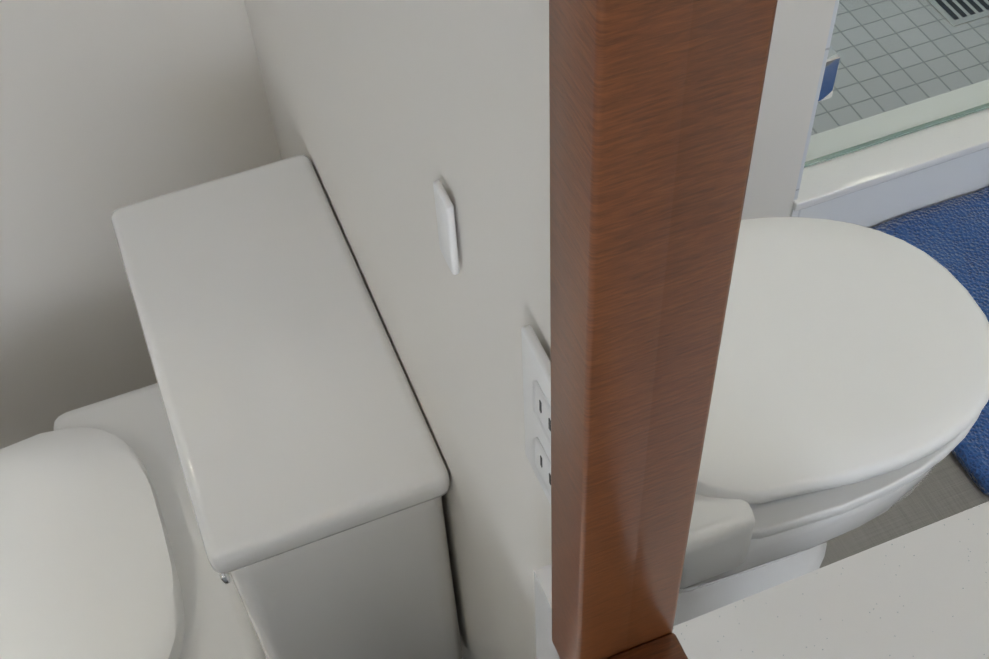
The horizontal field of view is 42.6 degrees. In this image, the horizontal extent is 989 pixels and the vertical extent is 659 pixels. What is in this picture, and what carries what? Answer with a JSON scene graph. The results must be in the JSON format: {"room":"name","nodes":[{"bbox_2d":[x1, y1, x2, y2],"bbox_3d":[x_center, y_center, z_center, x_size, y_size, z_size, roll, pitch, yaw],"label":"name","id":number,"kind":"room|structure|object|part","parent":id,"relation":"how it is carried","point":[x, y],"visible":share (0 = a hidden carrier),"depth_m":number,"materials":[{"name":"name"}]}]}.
{"room":"bathroom","nodes":[
{"label":"bathroom","id":0,"kind":"room"},
{"bbox_2d":[0,0,280,448],"bbox_3d":[-0.879,-0.930,1.398,0.992,2.600,1.062,-18,53,-12],"label":"wall","id":1,"kind":"structure","parent":0,"point":[108,108],"depth_m":1.62,"materials":[{"name":"white paint"}]},
{"bbox_2d":[244,0,551,658],"bbox_3d":[0.315,0.453,0.243,0.100,2.600,3.208,-18,53,-12],"label":"wall","id":2,"kind":"structure","parent":0,"point":[385,114],"depth_m":0.86,"materials":[{"name":"white paint"}]},
{"bbox_2d":[433,180,458,274],"bbox_3d":[-0.029,-0.060,0.757,0.005,0.060,0.025,-18,53,-12],"label":"light switch","id":3,"kind":"object","parent":2,"relation":"attached to","point":[445,215],"visible":0.96,"depth_m":0.75,"materials":[{"name":"white plastic"}]},
{"bbox_2d":[521,325,550,504],"bbox_3d":[0.030,0.060,0.665,0.008,0.118,0.072,-18,53,-12],"label":"outlet","id":4,"kind":"object","parent":2,"relation":"attached to","point":[536,363],"visible":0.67,"depth_m":0.66,"materials":[{"name":"white plastic"}]},
{"bbox_2d":[534,564,559,658],"bbox_3d":[0.138,1.259,0.466,0.632,0.964,2.020,-18,53,-12],"label":"bathroom vanity","id":5,"kind":"object","parent":2,"relation":"attached to","point":[545,648],"visible":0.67,"depth_m":0.76,"materials":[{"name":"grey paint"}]},
{"bbox_2d":[549,0,988,658],"bbox_3d":[0.159,0.118,0.086,0.038,0.935,0.706,-18,53,-12],"label":"mirror","id":6,"kind":"object","parent":2,"relation":"attached to","point":[769,328],"visible":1,"depth_m":0.33,"materials":[{"name":"clear glass"}]},
{"bbox_3d":[-0.456,2.179,0.604,2.457,0.050,4.918,-18,53,-12],"label":"floor","id":7,"kind":"structure","parent":0,"visible":0},
{"bbox_2d":[0,155,462,658],"bbox_3d":[-0.484,0.354,1.484,0.819,0.842,0.464,-18,53,-12],"label":"toilet","id":8,"kind":"object","parent":7,"relation":"on","point":[258,470],"visible":1,"depth_m":1.25,"materials":[{"name":"white ceramic"}]},
{"bbox_3d":[-0.615,0.336,1.380,0.545,0.122,0.428,-18,53,-12],"label":"lid","id":9,"kind":"part","parent":8,"relation":"part of","materials":[{"name":"white plastic"}]},
{"bbox_3d":[-0.257,0.209,1.177,0.008,0.015,0.060,-18,53,-12],"label":"lever","id":10,"kind":"part","parent":8,"relation":"part of","materials":[{"name":"silver metal"}]}
]}

